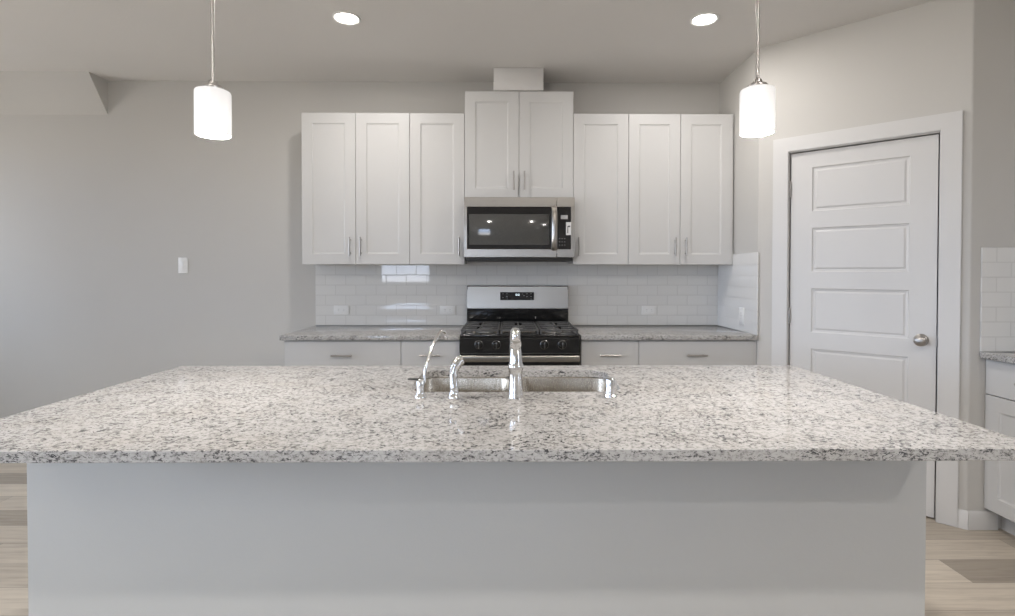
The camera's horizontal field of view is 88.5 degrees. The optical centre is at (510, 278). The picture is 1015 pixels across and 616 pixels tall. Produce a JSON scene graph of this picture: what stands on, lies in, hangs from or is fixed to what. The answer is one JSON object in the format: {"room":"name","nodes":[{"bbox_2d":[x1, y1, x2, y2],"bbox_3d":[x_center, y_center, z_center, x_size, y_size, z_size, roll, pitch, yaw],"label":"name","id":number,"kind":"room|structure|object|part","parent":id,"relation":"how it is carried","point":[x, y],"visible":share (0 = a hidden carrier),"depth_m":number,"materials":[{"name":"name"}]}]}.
{"room":"kitchen","nodes":[
{"label":"kitchen","id":0,"kind":"room"},
{"bbox_2d":[0,71,107,114],"bbox_3d":[-4.231,-1.358,3.811,2.410,0.255,0.180,0,1,-1],"label":"beam","id":1,"kind":"structure","parent":0,"point":[21,92],"depth_m":3.82,"materials":[{"name":"beige paint"}]},
{"bbox_2d":[0,81,719,418],"bbox_3d":[-1.200,-0.110,4.007,8.715,2.751,0.120,0,1,-1],"label":"wall","id":2,"kind":"structure","parent":0,"point":[98,213],"depth_m":3.93,"materials":[{"name":"beige paint"}]},
{"bbox_2d":[178,257,187,272],"bbox_3d":[-2.473,-0.101,3.930,0.072,0.118,0.008,0,1,-1],"label":"light switch","id":3,"kind":"object","parent":2,"relation":"attached to","point":[182,261],"visible":1,"depth_m":3.93,"materials":[{"name":"white plastic"}]},
{"bbox_2d":[301,113,409,263],"bbox_3d":[-1.093,-0.636,3.781,0.758,1.066,0.299,0,1,-1],"label":"upper cabinet","id":4,"kind":"object","parent":2,"relation":"attached to","point":[356,166],"visible":0.98,"depth_m":3.67,"materials":[{"name":"white paint"}]},
{"bbox_3d":[-1.282,-0.633,3.673,0.376,1.063,0.019,0,1,-1],"label":"door","id":5,"kind":"part","parent":4,"relation":"part of","materials":[{"name":"white paint"}]},
{"bbox_3d":[-1.130,-0.226,3.654,0.011,0.132,0.034,0,1,-1],"label":"handle","id":6,"kind":"part","parent":4,"relation":"part of","materials":[{"name":"silver metal"}]},
{"bbox_3d":[-1.055,-0.226,3.655,0.011,0.132,0.034,0,1,-1],"label":"handle","id":7,"kind":"part","parent":4,"relation":"part of","materials":[{"name":"silver metal"}]},
{"bbox_3d":[-0.902,-0.633,3.677,0.376,1.063,0.019,0,1,-1],"label":"door","id":8,"kind":"part","parent":4,"relation":"part of","materials":[{"name":"white paint"}]},
{"bbox_2d":[410,113,466,263],"bbox_3d":[-0.520,-0.635,3.787,0.386,1.066,0.299,0,1,-1],"label":"upper cabinet","id":9,"kind":"object","parent":2,"relation":"attached to","point":[437,140],"visible":0.94,"depth_m":3.67,"materials":[{"name":"white paint"}]},
{"bbox_3d":[-0.364,-0.226,3.661,0.011,0.132,0.034,0,1,-1],"label":"handle","id":10,"kind":"part","parent":9,"relation":"part of","materials":[{"name":"silver metal"}]},
{"bbox_2d":[315,261,717,324],"bbox_3d":[0.052,0.087,3.957,3.060,0.533,0.008,0,1,-1],"label":"tile backsplash","id":11,"kind":"structure","parent":2,"relation":"attached to","point":[375,294],"depth_m":3.95,"materials":[{"name":"white tile"}]},
{"bbox_2d":[334,305,348,314],"bbox_3d":[-1.281,0.237,3.938,0.115,0.070,0.009,0,1,-1],"label":"power outlet","id":12,"kind":"object","parent":11,"relation":"attached to","point":[338,309],"visible":1,"depth_m":3.94,"materials":[{"name":"white plastic"}]},
{"bbox_2d":[440,306,454,314],"bbox_3d":[-0.479,0.239,3.946,0.115,0.070,0.009,0,1,-1],"label":"power outlet","id":13,"kind":"object","parent":11,"relation":"attached to","point":[444,310],"visible":1,"depth_m":3.94,"materials":[{"name":"white plastic"}]},
{"bbox_2d":[641,306,656,314],"bbox_3d":[1.050,0.240,3.961,0.115,0.070,0.009,0,1,-1],"label":"power outlet","id":14,"kind":"object","parent":11,"relation":"attached to","point":[645,310],"visible":1,"depth_m":3.96,"materials":[{"name":"white plastic"}]},
{"bbox_2d":[465,91,572,197],"bbox_3d":[0.056,-0.944,3.788,0.766,0.758,0.299,0,1,-1],"label":"upper cabinet","id":15,"kind":"object","parent":2,"relation":"attached to","point":[518,143],"visible":0.84,"depth_m":3.68,"materials":[{"name":"white paint"}]},
{"bbox_3d":[-0.134,-0.942,3.680,0.380,0.755,0.019,0,1,-1],"label":"door","id":16,"kind":"part","parent":15,"relation":"part of","materials":[{"name":"white paint"}]},
{"bbox_3d":[0.020,-0.689,3.658,0.011,0.132,0.034,0,1,-1],"label":"handle","id":17,"kind":"part","parent":15,"relation":"part of","materials":[{"name":"silver metal"}]},
{"bbox_2d":[494,68,542,90],"bbox_3d":[0.052,-1.403,3.796,0.350,0.156,0.288,0,1,-1],"label":"duct cover","id":18,"kind":"object","parent":15,"relation":"on","point":[505,79],"visible":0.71,"depth_m":3.65,"materials":[{"name":"paint"}]},
{"bbox_2d":[464,197,574,261],"bbox_3d":[0.057,-0.343,3.736,0.762,0.437,0.420,0,1,-1],"label":"microwave","id":19,"kind":"object","parent":15,"relation":"attached to","point":[496,229],"visible":1,"depth_m":3.58,"materials":[{"name":"metal"}]},
{"bbox_3d":[0.005,-0.349,3.597,0.616,0.290,0.028,0,1,-1],"label":"door glass","id":20,"kind":"part","parent":19,"relation":"part of","materials":[{"name":"black glass"}]},
{"bbox_3d":[0.297,-0.348,3.558,0.040,0.313,0.061,0,1,-1],"label":"handle","id":21,"kind":"part","parent":19,"relation":"part of","materials":[{"name":"silver metal"}]},
{"bbox_3d":[0.364,-0.348,3.600,0.098,0.290,0.028,0,1,-1],"label":"touch panel","id":22,"kind":"part","parent":19,"relation":"part of","materials":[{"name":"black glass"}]},
{"bbox_3d":[0.377,-0.353,3.601,0.123,0.412,0.034,0,1,-1],"label":"control panel","id":23,"kind":"part","parent":19,"relation":"part of","materials":[{"name":"silver metal"}]},
{"bbox_3d":[0.249,-0.941,3.683,0.380,0.755,0.019,0,1,-1],"label":"door","id":24,"kind":"part","parent":15,"relation":"part of","materials":[{"name":"white paint"}]},
{"bbox_2d":[569,114,628,264],"bbox_3d":[0.635,-0.635,3.798,0.390,1.066,0.299,0,1,-1],"label":"upper cabinet","id":25,"kind":"object","parent":2,"relation":"attached to","point":[600,141],"visible":0.94,"depth_m":3.69,"materials":[{"name":"white paint"}]},
{"bbox_3d":[0.478,-0.225,3.669,0.011,0.132,0.034,0,1,-1],"label":"handle","id":26,"kind":"part","parent":25,"relation":"part of","materials":[{"name":"silver metal"}]},
{"bbox_2d":[628,114,733,264],"bbox_3d":[1.203,-0.634,3.803,0.744,1.066,0.299,0,1,-1],"label":"upper cabinet","id":27,"kind":"object","parent":2,"relation":"attached to","point":[680,167],"visible":0.96,"depth_m":3.69,"materials":[{"name":"white paint"}]},
{"bbox_3d":[1.015,-0.632,3.695,0.364,1.063,0.019,0,1,-1],"label":"door","id":28,"kind":"part","parent":27,"relation":"part of","materials":[{"name":"white paint"}]},
{"bbox_3d":[1.161,-0.225,3.676,0.011,0.132,0.034,0,1,-1],"label":"handle","id":29,"kind":"part","parent":27,"relation":"part of","materials":[{"name":"silver metal"}]},
{"bbox_3d":[1.383,-0.631,3.698,0.364,1.063,0.019,0,1,-1],"label":"door","id":30,"kind":"part","parent":27,"relation":"part of","materials":[{"name":"white paint"}]},
{"bbox_2d":[0,0,934,82],"bbox_3d":[-1.160,-1.478,-0.172,8.715,0.100,8.440,0,1,-1],"label":"ceiling","id":31,"kind":"structure","parent":0,"point":[573,41],"depth_m":3.17,"materials":[{"name":"paint"}]},
{"bbox_2d":[194,0,231,139],"bbox_3d":[-0.976,-0.961,1.702,0.124,0.985,0.124,0,1,-1],"label":"pendant lamp","id":32,"kind":"object","parent":31,"relation":"hanging from","point":[212,103],"visible":1,"depth_m":1.67,"materials":[{"name":"white glass"}]},
{"bbox_3d":[-0.976,-1.039,1.701,0.011,0.788,0.011,0,1,-1],"label":"stem","id":33,"kind":"part","parent":32,"relation":"part of","materials":[{"name":"silver metal"}]},
{"bbox_3d":[-0.976,-0.542,1.708,0.108,0.147,0.108,0,1,-1],"label":"lamp shade","id":34,"kind":"part","parent":32,"relation":"part of","materials":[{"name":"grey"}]},
{"bbox_2d":[332,11,360,24],"bbox_3d":[-0.927,-1.467,2.940,0.156,0.007,0.156,0,1,-1],"label":"recessed light","id":35,"kind":"object","parent":31,"relation":"in","point":[343,17],"visible":1,"depth_m":2.94,"materials":[{"name":"white plastic"}]},
{"bbox_2d":[690,12,718,25],"bbox_3d":[1.095,-1.466,2.950,0.156,0.007,0.156,0,1,-1],"label":"recessed light","id":36,"kind":"object","parent":31,"relation":"in","point":[703,19],"visible":1,"depth_m":2.95,"materials":[{"name":"white plastic"}]},
{"bbox_2d":[739,0,775,137],"bbox_3d":[0.815,-0.966,1.719,0.124,0.972,0.124,0,1,-1],"label":"pendant lamp","id":37,"kind":"object","parent":31,"relation":"hanging from","point":[757,101],"visible":1,"depth_m":1.69,"materials":[{"name":"white glass"}]},
{"bbox_3d":[0.815,-0.554,1.724,0.108,0.147,0.108,0,1,-1],"label":"lamp shade","id":38,"kind":"part","parent":37,"relation":"part of","materials":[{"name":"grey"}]},
{"bbox_3d":[0.815,-1.045,1.718,0.011,0.775,0.011,0,1,-1],"label":"stem","id":39,"kind":"part","parent":37,"relation":"part of","materials":[{"name":"silver metal"}]},
{"bbox_2d":[0,461,1014,615],"bbox_3d":[-1.162,1.373,-0.133,8.715,0.100,8.440,0,1,-1],"label":"floor","id":40,"kind":"structure","parent":0,"point":[968,572],"depth_m":2.36,"materials":[{"name":"grey wood"}]},
{"bbox_2d":[284,340,401,365],"bbox_3d":[-1.082,0.830,3.636,0.746,0.882,0.648,0,1,-1],"label":"base cabinet","id":41,"kind":"object","parent":40,"relation":"on","point":[315,352],"visible":0.23,"depth_m":3.34,"materials":[{"name":"white paint"}]},
{"bbox_3d":[-1.079,0.490,3.324,0.132,0.011,0.034,0,1,-1],"label":"handle","id":42,"kind":"part","parent":41,"relation":"part of","materials":[{"name":"silver metal"}]},
{"bbox_2d":[279,325,463,340],"bbox_3d":[-0.900,0.373,3.632,1.144,0.031,0.648,0,1,-1],"label":"countertop","id":43,"kind":"structure","parent":41,"relation":"on","point":[318,332],"depth_m":3.48,"materials":[{"name":"stone"}]},
{"bbox_2d":[401,340,459,365],"bbox_3d":[-0.519,0.830,3.641,0.377,0.882,0.648,0,1,-1],"label":"base cabinet","id":44,"kind":"object","parent":40,"relation":"on","point":[413,352],"visible":0.28,"depth_m":3.35,"materials":[{"name":"white paint"}]},
{"bbox_3d":[-0.516,0.491,3.330,0.132,0.011,0.034,0,1,-1],"label":"handle","id":45,"kind":"part","parent":44,"relation":"part of","materials":[{"name":"silver metal"}]},
{"bbox_2d":[27,461,926,615],"bbox_3d":[-0.091,0.853,1.872,2.582,0.886,0.776,0,1,-1],"label":"kitchen island","id":46,"kind":"object","parent":40,"relation":"on","point":[651,538],"visible":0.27,"depth_m":1.50,"materials":[{"name":"paint"}]},
{"bbox_2d":[0,365,1014,462],"bbox_3d":[-0.091,0.398,1.726,2.651,0.028,1.071,0,1,-1],"label":"island countertop","id":47,"kind":"structure","parent":46,"relation":"on","point":[181,414],"depth_m":1.42,"materials":[{"name":"stone"}]},
{"bbox_2d":[408,330,447,397],"bbox_3d":[-0.262,0.280,1.734,0.048,0.208,0.169,1,1,42],"label":"tap","id":48,"kind":"object","parent":47,"relation":"on","point":[420,383],"visible":1,"depth_m":1.69,"materials":[{"name":"silver metal"}]},
{"bbox_3d":[-0.251,0.256,1.749,0.013,0.161,0.135,0,1,27],"label":"spout","id":49,"kind":"part","parent":48,"relation":"part of","materials":[{"name":"silver metal"}]},
{"bbox_2d":[448,356,463,397],"bbox_3d":[-0.178,0.318,1.698,0.057,0.133,0.041,0,1,-33],"label":"sprayer","id":50,"kind":"object","parent":47,"relation":"on","point":[458,361],"visible":1,"depth_m":1.68,"materials":[{"name":"silver metal"}]},
{"bbox_2d":[414,377,604,391],"bbox_3d":[0.015,0.514,1.963,0.777,0.208,0.423,0,1,-1],"label":"sink","id":51,"kind":"object","parent":47,"relation":"in","point":[435,384],"visible":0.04,"depth_m":2.15,"materials":[{"name":"metal"}]},
{"bbox_3d":[-0.181,0.512,1.961,0.385,0.205,0.423,0,1,-1],"label":"bowl","id":52,"kind":"part","parent":51,"relation":"part of","materials":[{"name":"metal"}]},
{"bbox_3d":[0.207,0.513,1.965,0.392,0.205,0.423,0,1,-1],"label":"bowl","id":53,"kind":"part","parent":51,"relation":"part of","materials":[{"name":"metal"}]},
{"bbox_2d":[508,327,523,398],"bbox_3d":[0.015,0.273,1.767,0.051,0.221,0.203,0,1,-1],"label":"kitchen faucet","id":54,"kind":"object","parent":47,"relation":"on","point":[515,366],"visible":1,"depth_m":1.67,"materials":[{"name":"silver metal"}]},
{"bbox_3d":[0.015,0.220,1.753,0.044,0.115,0.170,0,1,-1],"label":"spout","id":55,"kind":"part","parent":54,"relation":"part of","materials":[{"name":"silver metal"}]},
{"bbox_3d":[0.016,0.197,1.687,0.037,0.064,0.038,0,1,-1],"label":"lever","id":56,"kind":"part","parent":54,"relation":"part of","materials":[{"name":"silver metal"}]},
{"bbox_2d":[604,377,616,397],"bbox_3d":[0.327,0.354,1.705,0.043,0.061,0.043,0,1,-1],"label":"air gap","id":57,"kind":"object","parent":47,"relation":"on","point":[610,382],"visible":1,"depth_m":1.69,"materials":[{"name":"silver metal"}]},
{"bbox_2d":[459,285,579,365],"bbox_3d":[0.053,0.664,3.603,0.763,1.216,0.709,0,1,-1],"label":"gas range","id":58,"kind":"object","parent":40,"relation":"on","point":[540,313],"visible":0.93,"depth_m":3.47,"materials":[{"name":"metal"}]},
{"bbox_3d":[-0.202,0.419,3.282,0.052,0.052,0.030,0,1,-1],"label":"knob","id":59,"kind":"part","parent":58,"relation":"part of","materials":[{"name":"black plastic"}]},
{"bbox_3d":[-0.170,0.343,3.443,0.124,0.016,0.124,0,1,-1],"label":"burner","id":60,"kind":"part","parent":58,"relation":"part of","materials":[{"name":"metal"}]},
{"bbox_3d":[-0.091,0.419,3.283,0.052,0.052,0.030,0,1,-1],"label":"knob","id":61,"kind":"part","parent":58,"relation":"part of","materials":[{"name":"black plastic"}]},
{"bbox_3d":[0.056,0.765,3.317,0.757,0.573,0.035,0,1,-1],"label":"oven door","id":62,"kind":"part","parent":58,"relation":"part of","materials":[{"name":"silver metal"}]},
{"bbox_3d":[0.056,0.421,3.320,0.763,0.099,0.042,0,1,-1],"label":"control panel","id":63,"kind":"part","parent":58,"relation":"part of","materials":[{"name":"black metal"}]},
{"bbox_2d":[460,325,579,336],"bbox_3d":[0.053,0.358,3.592,0.763,0.020,0.572,0,1,-1],"label":"cooktop","id":64,"kind":"object","parent":58,"relation":"in","point":[464,333],"depth_m":3.34,"materials":[{"name":"black metal"}]},
{"bbox_3d":[0.056,0.500,3.271,0.751,0.040,0.051,0,1,-1],"label":"handle","id":65,"kind":"part","parent":58,"relation":"part of","materials":[{"name":"silver metal"}]},
{"bbox_3d":[0.212,0.419,3.286,0.052,0.052,0.030,0,1,-1],"label":"knob","id":66,"kind":"part","parent":58,"relation":"part of","materials":[{"name":"black plastic"}]},
{"bbox_3d":[0.325,0.419,3.287,0.052,0.052,0.030,0,1,-1],"label":"knob","id":67,"kind":"part","parent":58,"relation":"part of","materials":[{"name":"black plastic"}]},
{"bbox_2d":[579,340,638,364],"bbox_3d":[0.635,0.831,3.652,0.373,0.882,0.648,0,1,-1],"label":"base cabinet","id":68,"kind":"object","parent":40,"relation":"on","point":[592,352],"visible":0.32,"depth_m":3.36,"materials":[{"name":"white paint"}]},
{"bbox_2d":[638,340,755,364],"bbox_3d":[1.203,0.832,3.658,0.762,0.882,0.648,0,1,-1],"label":"base cabinet","id":69,"kind":"object","parent":40,"relation":"on","point":[651,352],"visible":0.22,"depth_m":3.36,"materials":[{"name":"white paint"}]},
{"bbox_2d":[573,325,757,339],"bbox_3d":[1.011,0.374,3.646,1.132,0.031,0.640,0,1,-1],"label":"countertop","id":70,"kind":"structure","parent":69,"relation":"on","point":[586,332],"depth_m":3.49,"materials":[{"name":"stone"}]},
{"bbox_2d":[984,359,1014,535],"bbox_3d":[2.724,0.850,2.427,0.652,0.882,0.499,0,1,-1],"label":"base cabinet","id":71,"kind":"object","parent":40,"relation":"on","point":[999,476],"visible":0.8,"depth_m":2.59,"materials":[{"name":"white paint"}]},
{"bbox_3d":[2.441,0.503,2.419,0.019,0.176,0.497,0,1,-1],"label":"drawer","id":72,"kind":"part","parent":71,"relation":"part of","materials":[{"name":"white paint"}]},
{"bbox_3d":[2.730,0.858,1.796,0.652,0.882,0.759,0,1,-1],"label":"base cabinet","id":73,"kind":"object","parent":40,"relation":"on","visible":0},
{"bbox_2d":[980,352,1014,363],"bbox_3d":[2.727,0.398,2.032,0.656,0.031,1.262,0,1,-1],"label":"countertop","id":74,"kind":"structure","parent":73,"relation":"on","point":[1008,357],"depth_m":2.57,"materials":[{"name":"stone"}]},
{"bbox_2d":[718,43,778,364],"bbox_3d":[1.668,-0.102,3.623,0.165,2.751,0.701,0,1,-1],"label":"wall","id":75,"kind":"structure","parent":0,"point":[752,157],"depth_m":3.35,"materials":[{"name":"beige paint"}]},
{"bbox_2d":[717,252,758,334],"bbox_3d":[1.581,0.092,3.654,0.008,0.533,0.627,0,1,-1],"label":"tile backsplash","id":76,"kind":"structure","parent":75,"relation":"attached to","point":[738,283],"depth_m":3.60,"materials":[{"name":"white tile"}]},
{"bbox_2d":[739,307,743,324],"bbox_3d":[1.574,0.254,3.558,0.009,0.115,0.070,0,1,-1],"label":"power outlet","id":77,"kind":"object","parent":76,"relation":"attached to","point":[741,310],"visible":1,"depth_m":3.55,"materials":[{"name":"white plastic"}]},
{"bbox_2d":[778,0,992,510],"bbox_3d":[2.047,-0.094,3.039,1.099,2.751,0.156,1,1,42],"label":"wall","id":78,"kind":"structure","parent":0,"point":[935,57],"depth_m":2.76,"materials":[{"name":"beige paint"}]},
{"bbox_2d":[788,134,938,517],"bbox_3d":[1.982,0.253,2.989,0.721,2.038,0.108,1,1,42],"label":"door","id":79,"kind":"structure","parent":78,"relation":"in","point":[862,311],"depth_m":2.96,"materials":[{"name":"white paint"}]},
{"bbox_3d":[2.186,0.330,2.780,0.066,0.066,0.073,1,1,42],"label":"knob","id":80,"kind":"part","parent":79,"relation":"part of","materials":[{"name":"silver metal"}]},
{"bbox_2d":[771,110,962,527],"bbox_3d":[2.022,0.208,3.030,0.900,2.148,0.138,1,1,42],"label":"trim","id":81,"kind":"structure","parent":78,"relation":"attached to","point":[949,126],"depth_m":2.73,"materials":[{"name":"white paint"}]},
{"bbox_2d":[958,509,967,529],"bbox_3d":[2.328,1.239,2.687,0.043,0.095,0.014,1,1,43],"label":"baseboard","id":82,"kind":"structure","parent":78,"relation":"attached to","point":[962,514],"depth_m":2.68,"materials":[{"name":"white paint"}]},
{"bbox_2d":[936,137,939,411],"bbox_3d":[3.136,-0.050,-0.112,0.120,2.751,8.200,0,1,-1],"label":"wall","id":83,"kind":"structure","parent":0,"point":[939,137],"depth_m":3.71,"materials":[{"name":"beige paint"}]},
{"bbox_2d":[986,0,1014,528],"bbox_3d":[2.748,-0.089,2.725,0.603,2.751,0.120,0,1,-1],"label":"wall","id":84,"kind":"structure","parent":0,"point":[1002,213],"depth_m":2.65,"materials":[{"name":"beige paint"}]},
{"bbox_2d":[968,510,997,529],"bbox_3d":[2.418,1.240,2.673,0.152,0.095,0.014,0,1,-1],"label":"baseboard","id":85,"kind":"structure","parent":84,"relation":"attached to","point":[983,519],"depth_m":2.67,"materials":[{"name":"white paint"}]},
{"bbox_2d":[980,247,1014,351],"bbox_3d":[2.724,0.107,2.663,0.651,0.533,0.008,0,1,-1],"label":"tile backsplash","id":86,"kind":"structure","parent":84,"relation":"attached to","point":[997,291],"depth_m":2.66,"materials":[{"name":"white tile"}]}
]}

